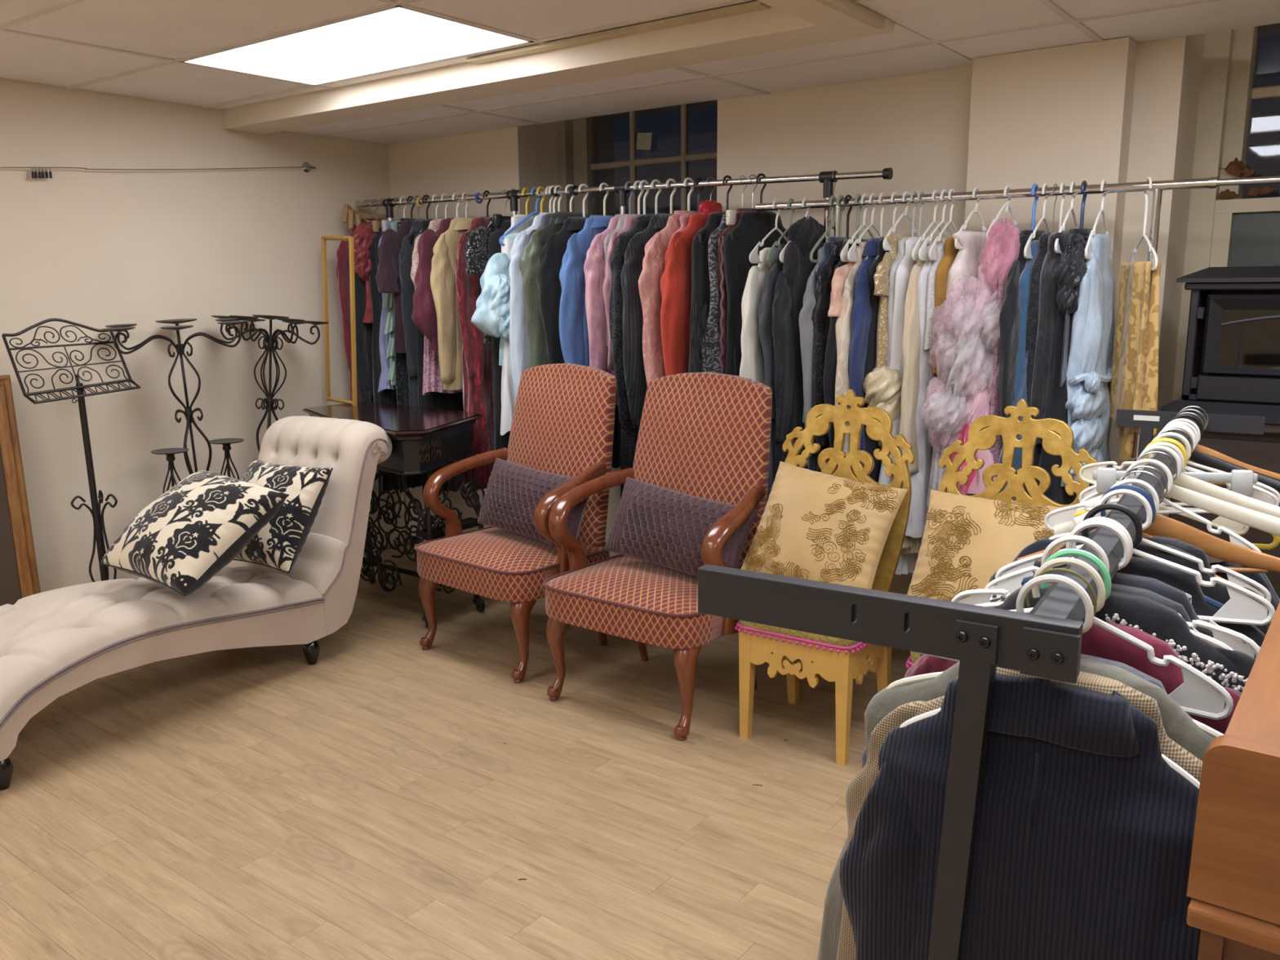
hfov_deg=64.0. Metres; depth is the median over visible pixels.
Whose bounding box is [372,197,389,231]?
hanger
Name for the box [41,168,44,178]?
clip
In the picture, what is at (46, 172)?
clip
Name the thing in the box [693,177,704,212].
hanger
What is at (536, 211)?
hanger
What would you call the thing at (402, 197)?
hanger
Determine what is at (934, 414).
dress
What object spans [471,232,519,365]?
blouse
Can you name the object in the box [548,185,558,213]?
hanger
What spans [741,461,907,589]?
throw cushion
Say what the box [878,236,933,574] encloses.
dress
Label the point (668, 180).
hanger
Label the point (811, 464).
dress
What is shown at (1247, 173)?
dry leaf
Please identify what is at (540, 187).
hanger
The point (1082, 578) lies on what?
hanger
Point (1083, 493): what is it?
hanger
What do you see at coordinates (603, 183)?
hanger
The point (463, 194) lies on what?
hanger
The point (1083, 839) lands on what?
jacket
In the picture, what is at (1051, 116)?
wall pillar
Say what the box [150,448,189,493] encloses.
candle stand
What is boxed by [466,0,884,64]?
trim
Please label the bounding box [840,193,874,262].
hanger
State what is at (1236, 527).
hanger
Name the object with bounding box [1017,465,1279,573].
hanger
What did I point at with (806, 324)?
coat
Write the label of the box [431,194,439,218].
hanger
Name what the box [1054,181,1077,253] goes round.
hanger
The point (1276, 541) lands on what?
hanger
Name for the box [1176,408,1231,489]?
hanger
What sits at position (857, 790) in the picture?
jacket
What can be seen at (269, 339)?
candelabrum
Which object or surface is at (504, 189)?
hanger
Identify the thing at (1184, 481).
hanger
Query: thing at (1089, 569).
hanger
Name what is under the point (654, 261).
garment
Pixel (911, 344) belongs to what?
dress
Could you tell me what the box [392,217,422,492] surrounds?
dress
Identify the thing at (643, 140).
paper note
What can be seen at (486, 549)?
seat cushion
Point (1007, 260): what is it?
dress
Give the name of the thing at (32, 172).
clip
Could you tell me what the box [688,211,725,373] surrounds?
dress
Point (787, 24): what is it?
ceiling beam
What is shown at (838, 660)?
chair
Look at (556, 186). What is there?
hanger
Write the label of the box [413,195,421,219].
hanger
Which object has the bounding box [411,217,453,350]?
blouse
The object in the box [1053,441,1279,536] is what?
hanger
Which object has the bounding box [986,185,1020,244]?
hanger
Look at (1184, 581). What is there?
jacket
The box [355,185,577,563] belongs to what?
rail
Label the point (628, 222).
blouse
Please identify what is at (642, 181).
hanger
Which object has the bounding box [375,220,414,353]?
tunic
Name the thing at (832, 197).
hanger
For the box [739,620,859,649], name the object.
seat cushion
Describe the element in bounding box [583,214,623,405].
shirt
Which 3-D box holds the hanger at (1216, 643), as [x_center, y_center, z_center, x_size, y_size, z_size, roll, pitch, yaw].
[0.613,0.148,1.383,0.355,0.190,0.008,6,13,31]
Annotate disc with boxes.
[416,196,424,207]
[475,192,482,203]
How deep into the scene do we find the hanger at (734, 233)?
3.96 m
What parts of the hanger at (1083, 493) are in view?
frame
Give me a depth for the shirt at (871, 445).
3.55 m
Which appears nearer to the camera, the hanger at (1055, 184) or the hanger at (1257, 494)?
the hanger at (1257, 494)
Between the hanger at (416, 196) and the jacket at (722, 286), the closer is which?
the jacket at (722, 286)
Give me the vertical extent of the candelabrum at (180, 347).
1.334 m
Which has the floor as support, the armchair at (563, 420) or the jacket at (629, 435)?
the armchair at (563, 420)
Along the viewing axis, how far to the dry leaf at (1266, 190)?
3.53 m
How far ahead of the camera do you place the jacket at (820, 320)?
3.61 m
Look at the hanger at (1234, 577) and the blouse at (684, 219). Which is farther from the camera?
the blouse at (684, 219)
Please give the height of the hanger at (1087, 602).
0.246 m
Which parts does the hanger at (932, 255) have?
frame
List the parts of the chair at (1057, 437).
pom pom trim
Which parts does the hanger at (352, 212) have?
arm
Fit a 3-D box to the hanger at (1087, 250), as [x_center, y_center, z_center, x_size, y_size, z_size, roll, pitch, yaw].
[1.441,-0.811,3.201,0.008,0.244,0.341,7,13,35]
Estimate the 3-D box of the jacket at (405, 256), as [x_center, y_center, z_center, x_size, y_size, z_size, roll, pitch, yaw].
[-1.060,-0.832,5.223,0.107,0.955,0.462,6,12,31]
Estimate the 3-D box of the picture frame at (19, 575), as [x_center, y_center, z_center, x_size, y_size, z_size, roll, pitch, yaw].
[-2.692,0.180,3.966,0.168,1.118,0.651,8,13,36]
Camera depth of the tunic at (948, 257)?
3.40 m
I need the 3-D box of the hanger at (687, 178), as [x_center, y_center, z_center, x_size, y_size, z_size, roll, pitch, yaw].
[0.200,-1.098,4.196,0.366,0.272,0.011,-10,14,-41]
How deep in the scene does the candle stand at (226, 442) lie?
4.60 m
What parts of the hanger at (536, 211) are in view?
frame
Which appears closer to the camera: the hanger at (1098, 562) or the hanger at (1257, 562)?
the hanger at (1098, 562)
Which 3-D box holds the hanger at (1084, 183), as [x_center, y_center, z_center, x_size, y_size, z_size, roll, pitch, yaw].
[1.395,-0.793,3.240,0.010,0.297,0.330,7,13,33]
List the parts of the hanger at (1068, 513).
frame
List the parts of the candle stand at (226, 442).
plate, stem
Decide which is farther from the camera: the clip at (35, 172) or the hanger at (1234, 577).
the clip at (35, 172)
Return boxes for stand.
[1,318,140,582]
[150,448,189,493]
[208,438,244,479]
[1168,423,1279,598]
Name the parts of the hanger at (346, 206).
arm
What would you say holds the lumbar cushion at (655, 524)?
on the armchair at (706, 435)
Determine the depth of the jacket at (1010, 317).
3.23 m
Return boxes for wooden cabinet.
[1186,601,1279,959]
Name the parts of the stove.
panel, floor panel, moulding, panel, door, door glass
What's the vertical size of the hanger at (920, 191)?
0.294 m
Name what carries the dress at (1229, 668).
hanging from the hanger at (1216, 643)
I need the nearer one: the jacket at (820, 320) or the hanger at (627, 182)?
the jacket at (820, 320)
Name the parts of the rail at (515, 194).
post, rail, post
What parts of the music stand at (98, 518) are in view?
desk frame, ledge frame, leg, leg, leg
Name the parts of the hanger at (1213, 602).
frame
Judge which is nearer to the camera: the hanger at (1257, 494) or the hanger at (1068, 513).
the hanger at (1068, 513)
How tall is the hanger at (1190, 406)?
0.233 m
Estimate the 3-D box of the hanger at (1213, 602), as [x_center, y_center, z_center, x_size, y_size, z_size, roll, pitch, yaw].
[0.764,0.119,1.623,0.358,0.228,0.011,6,13,32]
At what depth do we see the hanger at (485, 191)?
4.87 m
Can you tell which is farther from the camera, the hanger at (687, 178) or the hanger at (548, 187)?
the hanger at (548, 187)
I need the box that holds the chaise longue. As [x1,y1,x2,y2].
[0,415,391,790]
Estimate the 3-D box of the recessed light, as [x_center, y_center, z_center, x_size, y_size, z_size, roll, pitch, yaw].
[-1.031,-1.532,3.643,1.232,0.022,0.595,8,13,36]
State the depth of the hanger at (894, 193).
3.60 m
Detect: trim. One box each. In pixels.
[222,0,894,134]
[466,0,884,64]
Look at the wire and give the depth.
4.76 m
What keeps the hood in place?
attached to the coat at (790, 286)
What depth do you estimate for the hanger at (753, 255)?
3.82 m
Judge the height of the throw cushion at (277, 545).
0.362 m
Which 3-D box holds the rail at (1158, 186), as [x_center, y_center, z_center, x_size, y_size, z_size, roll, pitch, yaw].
[1.171,-0.092,3.528,1.818,1.760,0.421,8,13,36]
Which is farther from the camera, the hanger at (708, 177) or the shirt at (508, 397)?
the shirt at (508, 397)
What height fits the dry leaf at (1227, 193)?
0.037 m
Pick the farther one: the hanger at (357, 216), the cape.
the hanger at (357, 216)
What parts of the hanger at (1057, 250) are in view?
frame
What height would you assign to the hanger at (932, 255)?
0.239 m
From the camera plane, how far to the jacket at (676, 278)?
4.07 m
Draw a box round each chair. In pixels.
[734,389,915,766]
[905,398,1097,668]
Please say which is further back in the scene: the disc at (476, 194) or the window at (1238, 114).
the disc at (476, 194)
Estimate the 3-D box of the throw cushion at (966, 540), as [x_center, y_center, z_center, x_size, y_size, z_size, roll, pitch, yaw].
[1.021,0.244,2.956,0.476,0.354,0.257,6,13,32]
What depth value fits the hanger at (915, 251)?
3.47 m
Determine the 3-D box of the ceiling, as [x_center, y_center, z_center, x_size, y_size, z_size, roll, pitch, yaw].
[-0.717,-1.083,1.129,6.513,0.180,6.435,8,13,36]
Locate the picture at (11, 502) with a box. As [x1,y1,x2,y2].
[0,447,22,606]
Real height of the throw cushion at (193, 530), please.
0.342 m
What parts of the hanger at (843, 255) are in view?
frame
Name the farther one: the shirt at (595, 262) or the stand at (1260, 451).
the shirt at (595, 262)
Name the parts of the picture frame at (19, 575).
frame rail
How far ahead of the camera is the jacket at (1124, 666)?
1.22 m
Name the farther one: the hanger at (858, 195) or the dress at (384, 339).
the dress at (384, 339)
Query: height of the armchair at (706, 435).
1.147 m
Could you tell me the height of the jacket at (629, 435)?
1.304 m
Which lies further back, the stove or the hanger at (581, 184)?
the hanger at (581, 184)
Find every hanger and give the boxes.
[342,200,366,222]
[348,200,382,228]
[355,199,393,226]
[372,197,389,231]
[381,197,399,231]
[395,195,414,232]
[399,195,407,217]
[408,194,430,244]
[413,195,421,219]
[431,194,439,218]
[440,193,448,218]
[452,192,461,217]
[462,191,469,217]
[465,190,490,242]
[493,189,515,226]
[498,186,541,245]
[501,189,507,216]
[506,187,530,231]
[535,185,563,229]
[536,186,546,212]
[545,186,554,212]
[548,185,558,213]
[564,184,575,212]
[577,183,589,217]
[599,182,609,215]
[624,181,635,213]
[633,180,644,213]
[639,180,648,214]
[650,179,661,213]
[666,178,676,213]
[683,177,693,210]
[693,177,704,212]
[697,175,732,243]
[706,177,715,201]
[725,174,777,225]
[728,173,788,241]
[737,175,746,208]
[749,199,787,263]
[766,198,794,262]
[779,197,809,262]
[809,195,835,262]
[815,195,844,271]
[826,169,835,222]
[826,194,852,276]
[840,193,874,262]
[847,193,879,262]
[854,193,862,239]
[865,192,885,259]
[875,191,898,258]
[882,191,918,250]
[885,557,1223,737]
[899,573,1199,788]
[910,191,917,236]
[911,189,946,260]
[916,190,924,237]
[918,189,952,260]
[918,535,1233,719]
[928,188,958,260]
[951,516,1260,658]
[954,186,989,250]
[975,520,1233,650]
[984,488,1275,625]
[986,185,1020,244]
[989,502,1242,642]
[995,478,1271,602]
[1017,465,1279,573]
[1021,484,1223,609]
[1023,182,1050,258]
[1026,568,1097,616]
[1031,183,1038,230]
[1038,470,1228,581]
[1040,548,1111,599]
[1044,445,1262,552]
[1048,182,1065,253]
[1048,458,1173,539]
[1052,183,1057,232]
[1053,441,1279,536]
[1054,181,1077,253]
[1073,437,1279,549]
[1075,431,1279,517]
[1078,421,1279,510]
[1079,180,1087,228]
[1079,423,1248,534]
[1080,425,1279,513]
[1084,179,1111,259]
[1088,413,1279,493]
[1092,428,1257,496]
[1094,418,1279,506]
[1115,405,1208,462]
[1125,412,1279,485]
[1127,177,1158,271]
[1133,451,1177,516]
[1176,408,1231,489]
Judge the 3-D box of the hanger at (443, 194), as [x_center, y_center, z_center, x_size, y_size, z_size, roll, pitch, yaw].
[-0.956,-1.284,5.053,0.008,0.249,0.363,7,13,34]
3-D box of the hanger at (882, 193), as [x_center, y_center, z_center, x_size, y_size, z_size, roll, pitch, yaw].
[0.856,-0.868,3.640,0.009,0.294,0.327,7,13,35]
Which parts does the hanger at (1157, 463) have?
frame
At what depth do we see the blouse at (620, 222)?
4.28 m
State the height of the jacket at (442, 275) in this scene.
0.825 m
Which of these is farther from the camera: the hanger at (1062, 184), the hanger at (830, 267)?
the hanger at (830, 267)
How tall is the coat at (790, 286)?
1.224 m
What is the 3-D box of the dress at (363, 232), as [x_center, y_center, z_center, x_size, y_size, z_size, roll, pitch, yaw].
[-1.348,-1.083,5.354,0.148,0.514,0.424,6,13,32]
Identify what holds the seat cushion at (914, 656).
on the chair at (1057, 437)
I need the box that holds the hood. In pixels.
[787,216,823,259]
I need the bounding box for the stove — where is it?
[1160,266,1279,424]
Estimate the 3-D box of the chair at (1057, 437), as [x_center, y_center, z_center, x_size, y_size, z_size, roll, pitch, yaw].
[1.034,0.341,2.971,0.461,1.118,0.427,6,12,31]
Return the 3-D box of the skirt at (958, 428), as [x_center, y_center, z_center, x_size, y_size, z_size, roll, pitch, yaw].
[1.169,-0.241,3.521,0.133,0.790,0.556,7,13,35]
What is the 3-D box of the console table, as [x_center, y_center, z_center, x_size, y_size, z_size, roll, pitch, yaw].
[-1.156,0.127,4.833,1.171,0.880,0.620,10,15,43]
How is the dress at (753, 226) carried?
hanging from the hanger at (734, 233)
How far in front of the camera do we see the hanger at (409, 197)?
5.19 m
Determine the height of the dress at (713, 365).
0.834 m
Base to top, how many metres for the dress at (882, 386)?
0.780 m
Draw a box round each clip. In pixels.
[31,167,35,178]
[34,167,38,178]
[38,167,41,178]
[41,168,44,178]
[44,167,48,177]
[48,167,52,177]
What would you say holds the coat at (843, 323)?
hanging from the hanger at (851, 255)
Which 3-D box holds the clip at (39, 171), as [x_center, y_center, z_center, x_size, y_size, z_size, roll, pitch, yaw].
[-2.458,-1.257,4.197,0.017,0.042,0.008,8,13,36]
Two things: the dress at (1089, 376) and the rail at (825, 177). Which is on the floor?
the rail at (825, 177)
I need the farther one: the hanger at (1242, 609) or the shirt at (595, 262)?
the shirt at (595, 262)
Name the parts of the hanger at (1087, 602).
frame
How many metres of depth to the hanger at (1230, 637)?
1.34 m
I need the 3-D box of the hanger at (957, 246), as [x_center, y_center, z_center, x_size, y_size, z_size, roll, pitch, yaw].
[1.122,-0.875,3.434,0.008,0.204,0.311,8,14,38]
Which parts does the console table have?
leg, leg, leg, fret panel, apron moulding, leg, fret panel, leg, leg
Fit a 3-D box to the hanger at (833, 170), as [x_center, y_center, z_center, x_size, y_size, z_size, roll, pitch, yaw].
[0.720,-1.054,3.805,0.003,0.188,0.180,5,12,25]
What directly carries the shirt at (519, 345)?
hanging from the hanger at (552, 186)
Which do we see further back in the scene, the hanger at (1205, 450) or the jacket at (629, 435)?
the jacket at (629, 435)
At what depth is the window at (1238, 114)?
3.56 m
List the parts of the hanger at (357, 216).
arm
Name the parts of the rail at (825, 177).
post, rail, post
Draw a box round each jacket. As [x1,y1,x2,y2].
[349,222,373,402]
[398,219,424,406]
[430,217,473,390]
[536,216,621,468]
[608,214,654,499]
[620,213,673,428]
[660,199,722,376]
[717,208,767,373]
[811,239,844,472]
[822,238,866,470]
[836,666,1202,959]
[839,674,1200,959]
[848,238,879,450]
[861,653,1167,769]
[920,581,1193,657]
[999,230,1044,417]
[1022,555,1265,647]
[1027,567,1255,658]
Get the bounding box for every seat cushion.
[417,527,605,572]
[546,555,697,613]
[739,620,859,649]
[910,651,919,662]
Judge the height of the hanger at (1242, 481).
0.153 m
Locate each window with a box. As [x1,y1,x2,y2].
[555,99,717,216]
[1171,22,1279,432]
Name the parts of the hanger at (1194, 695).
frame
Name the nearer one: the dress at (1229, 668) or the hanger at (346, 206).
the dress at (1229, 668)
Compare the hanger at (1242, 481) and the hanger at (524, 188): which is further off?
the hanger at (524, 188)
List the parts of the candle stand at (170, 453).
plate, stem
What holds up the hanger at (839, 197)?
hanging from the rail at (1158, 186)
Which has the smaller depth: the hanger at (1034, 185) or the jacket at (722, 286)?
the hanger at (1034, 185)
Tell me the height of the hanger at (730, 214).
0.195 m
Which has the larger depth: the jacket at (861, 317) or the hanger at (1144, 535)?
the jacket at (861, 317)
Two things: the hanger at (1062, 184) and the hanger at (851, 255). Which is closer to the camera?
the hanger at (1062, 184)
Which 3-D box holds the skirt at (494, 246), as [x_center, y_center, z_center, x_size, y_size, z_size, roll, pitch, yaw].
[-0.580,-0.507,4.914,0.073,1.433,0.370,8,14,39]
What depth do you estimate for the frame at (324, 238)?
5.09 m
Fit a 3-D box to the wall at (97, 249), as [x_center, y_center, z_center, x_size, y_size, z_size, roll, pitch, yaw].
[-3.215,-0.482,3.493,0.150,2.600,7.250,8,13,36]
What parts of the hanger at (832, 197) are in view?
frame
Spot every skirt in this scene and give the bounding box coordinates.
[488,219,511,449]
[946,367,976,495]
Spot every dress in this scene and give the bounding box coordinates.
[336,223,376,474]
[351,222,375,323]
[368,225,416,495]
[377,221,395,392]
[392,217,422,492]
[413,218,465,492]
[455,216,494,493]
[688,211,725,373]
[702,213,729,373]
[723,210,788,376]
[739,247,777,385]
[807,236,851,471]
[862,233,918,447]
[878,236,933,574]
[881,237,908,448]
[893,243,931,559]
[902,243,958,537]
[921,583,1255,692]
[939,231,990,435]
[960,222,1020,493]
[986,233,1020,477]
[997,240,1039,500]
[1024,232,1056,488]
[1035,230,1087,444]
[1060,233,1115,486]
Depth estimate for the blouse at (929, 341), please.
3.41 m
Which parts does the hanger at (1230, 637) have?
frame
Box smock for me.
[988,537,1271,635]
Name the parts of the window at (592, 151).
pane, pane, pane, pane, pane, pane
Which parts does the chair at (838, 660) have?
leg, leg, pom pom trim, leg, leg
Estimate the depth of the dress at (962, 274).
3.39 m
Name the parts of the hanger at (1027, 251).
frame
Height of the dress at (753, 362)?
1.140 m
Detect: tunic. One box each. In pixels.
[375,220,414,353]
[932,235,959,377]
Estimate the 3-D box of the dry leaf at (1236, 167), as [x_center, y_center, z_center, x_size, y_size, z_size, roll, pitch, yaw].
[2.064,-1.084,3.550,0.108,0.066,0.034,-2,11,-6]
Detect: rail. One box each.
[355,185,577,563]
[550,167,893,243]
[755,175,1279,671]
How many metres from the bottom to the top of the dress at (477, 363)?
1.300 m
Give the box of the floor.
[0,543,911,959]
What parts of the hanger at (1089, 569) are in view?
frame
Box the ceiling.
[0,0,1279,144]
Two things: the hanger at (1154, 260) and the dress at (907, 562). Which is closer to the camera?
the hanger at (1154, 260)
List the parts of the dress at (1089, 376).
sash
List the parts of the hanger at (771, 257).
frame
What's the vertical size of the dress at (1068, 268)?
0.668 m
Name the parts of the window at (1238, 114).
pane, pane, sash rail, pane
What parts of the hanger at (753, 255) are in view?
frame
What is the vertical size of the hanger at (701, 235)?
0.266 m
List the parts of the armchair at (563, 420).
leg, arm, seat, leg, backrest, arm, leg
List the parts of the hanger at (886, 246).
frame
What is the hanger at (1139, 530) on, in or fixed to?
hanging from the rack
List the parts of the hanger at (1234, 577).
frame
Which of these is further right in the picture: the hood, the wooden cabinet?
the wooden cabinet
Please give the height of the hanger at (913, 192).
0.294 m
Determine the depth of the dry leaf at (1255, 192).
3.55 m
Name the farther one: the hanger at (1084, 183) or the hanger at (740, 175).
the hanger at (740, 175)
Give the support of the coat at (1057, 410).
hanging from the hanger at (1084, 183)
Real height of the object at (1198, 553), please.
0.885 m
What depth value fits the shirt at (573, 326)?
4.37 m
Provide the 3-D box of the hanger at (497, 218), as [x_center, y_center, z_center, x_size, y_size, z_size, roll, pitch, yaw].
[-0.586,-1.264,4.773,0.022,0.175,0.260,8,14,39]
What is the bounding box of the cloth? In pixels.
[1109,261,1161,460]
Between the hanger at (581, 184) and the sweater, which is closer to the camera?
the sweater
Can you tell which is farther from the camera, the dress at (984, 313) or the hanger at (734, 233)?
the hanger at (734, 233)
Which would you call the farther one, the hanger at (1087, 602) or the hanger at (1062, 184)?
the hanger at (1062, 184)
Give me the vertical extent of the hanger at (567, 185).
0.252 m
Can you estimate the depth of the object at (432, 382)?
5.04 m
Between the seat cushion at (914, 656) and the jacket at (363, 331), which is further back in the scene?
the jacket at (363, 331)
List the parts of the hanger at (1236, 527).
frame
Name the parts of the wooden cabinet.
moulding, panel, panel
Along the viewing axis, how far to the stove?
3.03 m
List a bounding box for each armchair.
[413,363,616,683]
[542,372,772,741]
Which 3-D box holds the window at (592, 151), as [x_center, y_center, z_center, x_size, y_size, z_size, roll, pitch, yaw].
[0.083,-1.256,5.051,1.171,1.700,0.160,8,13,36]
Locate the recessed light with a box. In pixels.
[177,5,534,85]
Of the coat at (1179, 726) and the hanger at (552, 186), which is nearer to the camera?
the coat at (1179, 726)
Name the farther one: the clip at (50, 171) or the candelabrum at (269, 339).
the candelabrum at (269, 339)
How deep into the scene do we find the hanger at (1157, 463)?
1.84 m
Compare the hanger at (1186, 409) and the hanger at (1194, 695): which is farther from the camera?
the hanger at (1186, 409)
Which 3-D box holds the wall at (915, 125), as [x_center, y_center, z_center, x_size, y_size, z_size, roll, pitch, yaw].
[1.458,-0.636,4.138,6.513,2.600,0.765,8,13,36]
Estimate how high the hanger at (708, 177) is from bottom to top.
0.248 m
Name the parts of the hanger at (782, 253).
frame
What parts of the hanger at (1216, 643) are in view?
frame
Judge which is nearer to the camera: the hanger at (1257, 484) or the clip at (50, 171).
the hanger at (1257, 484)
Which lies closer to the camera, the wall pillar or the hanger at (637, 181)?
the wall pillar
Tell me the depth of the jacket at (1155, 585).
1.45 m
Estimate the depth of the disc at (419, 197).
5.13 m
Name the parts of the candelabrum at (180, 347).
plate, plate, arm, arm, plate, plate, arm, stem, leg, leg, leg, arm, arm, plate, plate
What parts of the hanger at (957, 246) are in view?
frame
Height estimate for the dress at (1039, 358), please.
0.835 m
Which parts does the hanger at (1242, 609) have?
frame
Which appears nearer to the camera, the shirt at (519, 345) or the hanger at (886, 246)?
the hanger at (886, 246)
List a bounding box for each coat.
[772,216,823,483]
[799,245,823,448]
[817,658,1214,959]
[835,241,866,453]
[1013,526,1279,611]
[1035,228,1092,504]
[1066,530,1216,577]
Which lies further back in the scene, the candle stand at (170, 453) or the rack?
the candle stand at (170, 453)
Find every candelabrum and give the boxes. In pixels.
[101,318,248,475]
[210,315,328,453]
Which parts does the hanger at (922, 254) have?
frame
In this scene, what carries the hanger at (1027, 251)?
hanging from the rail at (1158, 186)
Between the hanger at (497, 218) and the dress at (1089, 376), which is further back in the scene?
the hanger at (497, 218)
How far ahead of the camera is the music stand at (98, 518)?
4.18 m
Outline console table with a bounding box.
[302,401,484,628]
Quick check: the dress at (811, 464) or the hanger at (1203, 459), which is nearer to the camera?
the hanger at (1203, 459)
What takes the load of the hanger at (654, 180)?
hanging from the rail at (825, 177)
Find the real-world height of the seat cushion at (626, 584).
0.044 m
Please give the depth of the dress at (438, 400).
5.15 m
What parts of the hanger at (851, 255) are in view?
frame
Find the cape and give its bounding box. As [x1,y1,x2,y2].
[758,244,786,502]
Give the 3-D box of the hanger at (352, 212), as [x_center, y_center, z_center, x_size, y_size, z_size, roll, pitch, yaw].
[-1.445,-1.377,5.394,0.036,0.191,0.269,4,11,21]
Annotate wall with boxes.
[0,77,406,592]
[387,33,1204,595]
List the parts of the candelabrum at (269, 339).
plate, arm, plate, arm, plate, arm, leg, leg, stem, plate, leg, arm, arm, plate, plate, arm, plate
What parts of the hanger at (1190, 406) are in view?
frame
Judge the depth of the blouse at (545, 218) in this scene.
4.54 m
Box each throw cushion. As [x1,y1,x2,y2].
[99,470,288,596]
[232,459,333,573]
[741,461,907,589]
[906,489,1063,601]
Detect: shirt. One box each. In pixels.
[500,214,533,435]
[509,212,554,399]
[519,211,590,368]
[559,215,614,366]
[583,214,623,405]
[862,236,888,483]
[1223,686,1241,695]
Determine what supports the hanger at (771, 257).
hanging from the rail at (1158, 186)
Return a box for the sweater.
[904,622,1240,734]
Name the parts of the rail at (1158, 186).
post, rail, post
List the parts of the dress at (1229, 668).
bead trim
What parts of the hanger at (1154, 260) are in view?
frame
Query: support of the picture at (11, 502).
attached to the picture frame at (19, 575)
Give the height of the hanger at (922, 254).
0.239 m
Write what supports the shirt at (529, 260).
hanging from the hanger at (567, 185)
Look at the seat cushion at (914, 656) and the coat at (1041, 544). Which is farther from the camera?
the seat cushion at (914, 656)
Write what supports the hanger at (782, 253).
hanging from the rail at (1158, 186)
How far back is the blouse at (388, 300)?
5.21 m
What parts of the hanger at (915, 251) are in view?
frame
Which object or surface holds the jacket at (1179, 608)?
hanging from the hanger at (1230, 637)
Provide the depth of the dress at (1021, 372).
3.25 m
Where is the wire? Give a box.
[0,161,315,172]
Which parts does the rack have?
post, bracket plate, bracket plate, rail, post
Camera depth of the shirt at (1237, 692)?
1.26 m
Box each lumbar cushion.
[477,457,588,546]
[604,476,759,577]
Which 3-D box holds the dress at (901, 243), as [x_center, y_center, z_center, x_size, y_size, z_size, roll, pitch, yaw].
[0.953,-0.311,3.673,0.073,1.084,0.376,8,13,37]
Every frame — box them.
[0,374,40,606]
[321,235,357,405]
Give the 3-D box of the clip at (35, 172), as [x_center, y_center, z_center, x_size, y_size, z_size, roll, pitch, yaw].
[-2.466,-1.254,4.185,0.017,0.042,0.008,8,13,36]
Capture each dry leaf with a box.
[1217,189,1238,199]
[1218,157,1249,176]
[1240,168,1255,177]
[1242,186,1263,196]
[1259,186,1274,195]
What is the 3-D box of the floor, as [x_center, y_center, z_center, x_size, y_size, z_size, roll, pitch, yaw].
[-0.561,1.202,1.748,6.913,0.100,7.300,8,13,36]
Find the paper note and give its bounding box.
[632,115,655,164]
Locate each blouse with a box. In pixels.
[382,220,399,385]
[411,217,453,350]
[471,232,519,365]
[526,213,554,244]
[603,214,642,377]
[604,213,639,346]
[667,213,695,248]
[827,245,858,316]
[924,242,944,349]
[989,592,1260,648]
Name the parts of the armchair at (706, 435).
leg, arm, seat, leg, leg, backrest, arm, leg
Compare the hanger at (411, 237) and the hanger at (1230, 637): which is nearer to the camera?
the hanger at (1230, 637)
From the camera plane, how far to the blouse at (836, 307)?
3.52 m
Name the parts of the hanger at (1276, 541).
frame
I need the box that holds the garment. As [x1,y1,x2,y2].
[638,210,697,385]
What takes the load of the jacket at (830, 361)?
hanging from the hanger at (858, 195)
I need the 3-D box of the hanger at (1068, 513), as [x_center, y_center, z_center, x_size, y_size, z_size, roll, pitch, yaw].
[1.007,0.040,2.019,0.401,0.219,0.008,8,13,37]
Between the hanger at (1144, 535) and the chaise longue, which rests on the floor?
the chaise longue
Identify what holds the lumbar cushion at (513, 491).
on the armchair at (563, 420)
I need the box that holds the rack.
[697,408,1265,959]
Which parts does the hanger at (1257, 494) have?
frame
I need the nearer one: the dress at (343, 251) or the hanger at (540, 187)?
the hanger at (540, 187)
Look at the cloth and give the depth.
3.12 m
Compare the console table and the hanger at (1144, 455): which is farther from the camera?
the console table
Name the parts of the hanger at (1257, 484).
frame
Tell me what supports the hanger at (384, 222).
hanging from the rail at (515, 194)
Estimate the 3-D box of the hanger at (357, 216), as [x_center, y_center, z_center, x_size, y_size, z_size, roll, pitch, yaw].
[-1.390,-1.379,5.373,0.036,0.180,0.262,6,12,29]
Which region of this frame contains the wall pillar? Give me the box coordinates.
[964,36,1137,324]
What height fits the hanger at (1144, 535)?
0.210 m
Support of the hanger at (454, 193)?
hanging from the rail at (515, 194)
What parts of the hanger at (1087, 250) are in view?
frame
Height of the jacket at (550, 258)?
1.141 m

